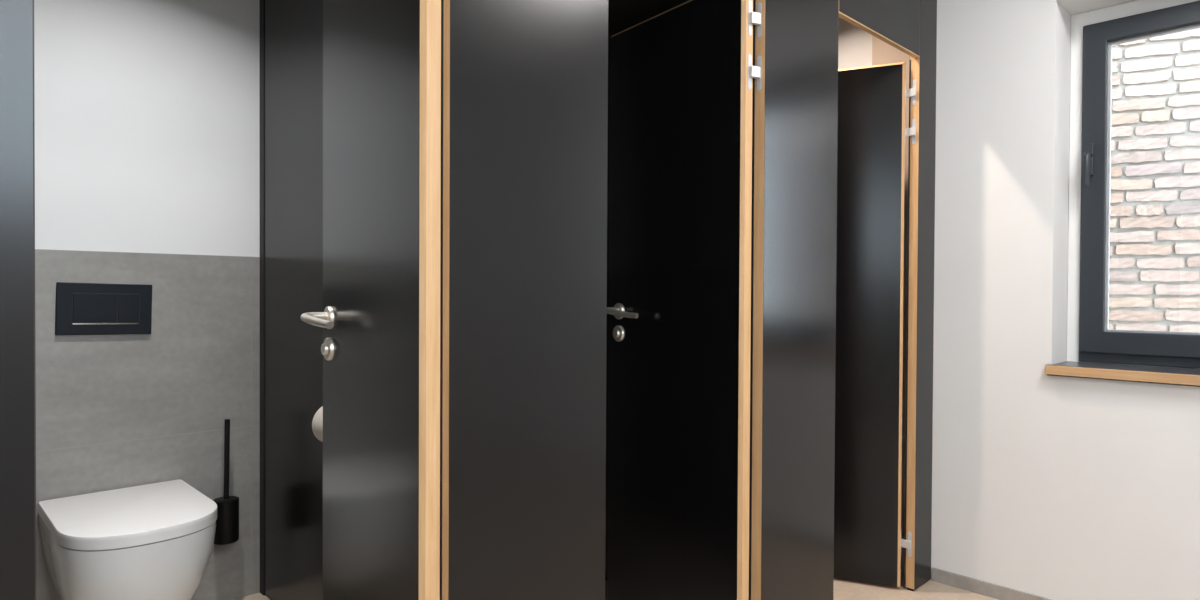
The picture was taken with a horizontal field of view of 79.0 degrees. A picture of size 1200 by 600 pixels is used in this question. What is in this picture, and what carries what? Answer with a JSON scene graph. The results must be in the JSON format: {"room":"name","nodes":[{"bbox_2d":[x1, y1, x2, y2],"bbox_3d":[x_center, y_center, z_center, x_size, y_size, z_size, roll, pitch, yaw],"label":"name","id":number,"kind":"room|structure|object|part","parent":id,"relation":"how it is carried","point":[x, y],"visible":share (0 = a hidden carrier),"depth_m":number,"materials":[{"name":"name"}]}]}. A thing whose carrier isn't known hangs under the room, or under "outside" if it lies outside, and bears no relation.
{"room":"public restroom","nodes":[
{"label":"public restroom","id":0,"kind":"room"},
{"bbox_2d":[34,0,259,599],"bbox_3d":[-1.876,-0.188,2.312,6.130,2.600,0.204,0,1,-44],"label":"wall","id":1,"kind":"structure","parent":0,"point":[147,112],"depth_m":2.51,"materials":[{"name":"white paint"}]},
{"bbox_2d":[55,282,151,334],"bbox_3d":[-1.631,0.030,2.400,0.265,0.168,0.016,1,0,-44],"label":"flush plate","id":2,"kind":"object","parent":1,"relation":"attached to","point":[81,308],"visible":1,"depth_m":2.39,"materials":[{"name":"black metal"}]},
{"bbox_2d":[38,480,216,599],"bbox_3d":[-1.429,0.833,2.226,0.401,0.400,0.566,0,1,-44],"label":"toilet","id":3,"kind":"object","parent":1,"relation":"attached to","point":[154,541],"visible":1,"depth_m":2.07,"materials":[{"name":"ceramic"}]},
{"bbox_3d":[-1.425,0.651,2.220,0.401,0.037,0.554,0,1,-44],"label":"lid","id":4,"kind":"part","parent":3,"relation":"part of","materials":[{"name":"plastic"}]},
{"bbox_2d":[213,497,238,544],"bbox_3d":[-1.351,0.791,2.622,0.085,0.150,0.106,0,1,-44],"label":"brush holder","id":5,"kind":"object","parent":1,"relation":"attached to","point":[227,522],"visible":0.8,"depth_m":2.58,"materials":[{"name":"black metal"}]},
{"bbox_2d":[214,419,237,502],"bbox_3d":[-1.343,0.640,2.612,0.074,0.423,0.074,0,1,-44],"label":"toilet brush","id":6,"kind":"object","parent":5,"relation":"in","point":[226,498],"visible":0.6,"depth_m":2.61,"materials":[{"name":"black metal"}]},
{"bbox_3d":[-1.341,0.610,2.614,0.022,0.363,0.017,0,1,-44],"label":"handle","id":7,"kind":"part","parent":6,"relation":"part of","materials":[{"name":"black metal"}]},
{"bbox_2d":[234,571,997,599],"bbox_3d":[-0.310,1.164,0.708,6.130,0.050,4.720,0,1,-44],"label":"floor","id":8,"kind":"structure","parent":0,"point":[843,589],"depth_m":2.79,"materials":[{"name":"beige tile"}]},
{"bbox_2d":[0,0,34,599],"bbox_3d":[-0.871,-0.163,0.782,0.411,2.596,0.040,0,1,-44],"label":"panel","id":9,"kind":"object","parent":8,"relation":"on","point":[17,492],"visible":1,"depth_m":0.90,"materials":[{"name":"black wood"}]},
{"bbox_2d":[33,0,35,599],"bbox_3d":[-0.732,0.106,0.940,0.004,2.035,0.010,0,1,-44],"label":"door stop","id":10,"kind":"object","parent":9,"relation":"attached to","point":[33,0],"visible":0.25,"depth_m":0.94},
{"bbox_2d":[260,0,322,599],"bbox_3d":[-0.688,-0.178,2.156,0.036,2.596,1.674,0,1,-44],"label":"wall","id":11,"kind":"structure","parent":8,"relation":"on","point":[291,31],"depth_m":2.54,"materials":[{"name":"black laminate"}]},
{"bbox_2d":[300,0,441,599],"bbox_3d":[-0.489,0.104,1.576,0.186,2.024,0.619,0,1,-37],"label":"door","id":12,"kind":"structure","parent":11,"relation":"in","point":[380,318],"depth_m":1.49,"materials":[{"name":"black laminate"}]},
{"bbox_3d":[-0.644,0.046,1.682,0.066,0.033,0.155,0,1,-37],"label":"lever","id":13,"kind":"part","parent":12,"relation":"part of","materials":[{"name":"metal"}]},
{"bbox_3d":[-0.664,0.119,1.752,0.010,0.029,0.029,0,1,-37],"label":"turn knob","id":14,"kind":"part","parent":12,"relation":"part of","materials":[{"name":"metal"}]},
{"bbox_3d":[-0.656,0.043,1.757,0.010,0.055,0.055,0,1,-37],"label":"door handle","id":15,"kind":"part","parent":12,"relation":"part of","materials":[{"name":"metal"}]},
{"bbox_2d":[440,0,607,599],"bbox_3d":[-0.144,-0.168,1.488,0.408,2.596,0.040,0,1,-44],"label":"panel","id":16,"kind":"object","parent":8,"relation":"on","point":[524,83],"visible":1,"depth_m":1.46,"materials":[{"name":"black laminate"}]},
{"bbox_2d":[605,0,753,580],"bbox_3d":[0.051,-0.183,2.874,0.036,2.596,1.674,0,1,-44],"label":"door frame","id":17,"kind":"structure","parent":8,"relation":"on","point":[622,14],"depth_m":2.83,"materials":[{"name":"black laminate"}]},
{"bbox_2d":[607,0,761,599],"bbox_3d":[0.233,0.099,2.288,0.186,2.024,0.630,0,1,-37],"label":"door","id":18,"kind":"structure","parent":17,"relation":"in","point":[679,309],"depth_m":2.23,"materials":[{"name":"black laminate"}]},
{"bbox_3d":[0.055,0.114,2.469,0.010,0.029,0.029,0,1,-37],"label":"turn knob","id":19,"kind":"part","parent":18,"relation":"part of","materials":[{"name":"metal"}]},
{"bbox_3d":[0.063,0.038,2.474,0.010,0.055,0.055,0,1,-37],"label":"door handle","id":20,"kind":"part","parent":18,"relation":"part of","materials":[{"name":"metal"}]},
{"bbox_3d":[0.075,0.042,2.399,0.066,0.033,0.155,0,1,-37],"label":"lever","id":21,"kind":"part","parent":18,"relation":"part of","materials":[{"name":"metal"}]},
{"bbox_2d":[749,0,838,599],"bbox_3d":[0.596,-0.172,2.207,0.418,2.596,0.040,0,1,-44],"label":"panel","id":22,"kind":"object","parent":8,"relation":"on","point":[795,108],"visible":1,"depth_m":2.16,"materials":[{"name":"black laminate"}]},
{"bbox_2d":[904,0,936,590],"bbox_3d":[1.256,-0.176,2.847,0.159,2.596,0.040,0,1,-44],"label":"panel","id":23,"kind":"object","parent":8,"relation":"on","point":[921,157],"visible":1,"depth_m":2.81,"materials":[{"name":"black wood"}]},
{"bbox_2d":[834,62,915,586],"bbox_3d":[0.908,0.095,2.928,0.652,2.024,0.186,1,1,24],"label":"door","id":24,"kind":"structure","parent":23,"relation":"attached to","point":[872,132],"depth_m":2.84,"materials":[{"name":"black wood"}]},
{"bbox_2d":[872,35,909,570],"bbox_3d":[1.226,-0.181,3.008,0.008,2.590,0.224,0,1,-44],"label":"lining","id":25,"kind":"object","parent":23,"relation":"attached to","point":[882,52],"visible":0.02,"depth_m":2.98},
{"bbox_2d":[839,0,919,57],"bbox_3d":[0.985,-1.198,2.554,0.632,0.549,0.022,0,1,-44],"label":"header panel","id":26,"kind":"object","parent":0,"point":[896,23],"visible":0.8,"depth_m":2.59,"materials":[{"name":"black wood"}]},
{"bbox_2d":[838,0,1199,599],"bbox_3d":[1.770,-0.174,2.705,0.350,2.600,4.720,0,1,-44],"label":"wall","id":27,"kind":"structure","parent":0,"point":[1044,485],"depth_m":2.68,"materials":[{"name":"white paint"}]},
{"bbox_2d":[932,568,1051,599],"bbox_3d":[2.234,1.111,1.977,0.010,0.051,2.599,0,1,-44],"label":"baseboard","id":28,"kind":"structure","parent":27,"relation":"attached to","point":[966,583],"depth_m":2.78,"materials":[{"name":"grey tile"}]},
{"bbox_2d":[1045,0,1199,386],"bbox_3d":[2.124,-0.392,2.255,0.288,1.338,1.226,0,1,-44],"label":"window","id":29,"kind":"structure","parent":27,"relation":"in","point":[1095,350],"depth_m":2.65,"materials":[{"name":"metal"}]},
{"bbox_3d":[1.787,-0.513,2.666,0.014,0.120,0.036,0,1,-44],"label":"handle","id":30,"kind":"part","parent":29,"relation":"part of","materials":[{"name":"grey metal"}]},
{"bbox_3d":[1.770,-0.476,2.642,0.055,0.126,0.024,0,1,-44],"label":"lever","id":31,"kind":"part","parent":29,"relation":"part of","materials":[{"name":"grey metal"}]},
{"bbox_3d":[2.096,0.256,2.239,0.220,0.033,1.226,0,1,-44],"label":"sill","id":32,"kind":"part","parent":29,"relation":"part of","materials":[{"name":"brown wood"}]},
{"bbox_3d":[2.096,0.238,2.238,0.216,0.002,1.222,0,1,-44],"label":"sill","id":33,"kind":"part","parent":29,"relation":"part of","materials":[{"name":"laminate"}]},
{"bbox_3d":[2.198,-0.387,2.331,0.076,1.242,1.108,0,1,-44],"label":"frame","id":34,"kind":"part","parent":29,"relation":"part of","materials":[{"name":"black metal"}]},
{"bbox_3d":[-0.755,0.352,2.152,0.076,0.048,0.176,0,1,-44],"label":"paper holder","id":35,"kind":"object","parent":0,"visible":0},
{"bbox_2d":[312,406,322,441],"bbox_3d":[-0.758,0.363,2.113,0.120,0.120,0.091,0,1,-44],"label":"toilet paper roll","id":36,"kind":"object","parent":35,"relation":"on","point":[317,423],"visible":0.04,"depth_m":2.09,"materials":[{"name":"paper"}]},
{"label":"outside","id":37,"kind":"structure","parent":0,"visible":0},
{"bbox_3d":[4.316,1.209,4.420,5.660,0.060,14.000,0,1,-44],"label":"ground","id":38,"kind":"structure","parent":37,"visible":0},
{"bbox_2d":[1109,28,1199,331],"bbox_3d":[2.959,-0.553,3.603,3.431,3.450,0.232,1,1,24],"label":"wall","id":39,"kind":"structure","parent":38,"relation":"on","point":[1154,258],"depth_m":3.58,"materials":[{"name":"brick"}]}
]}

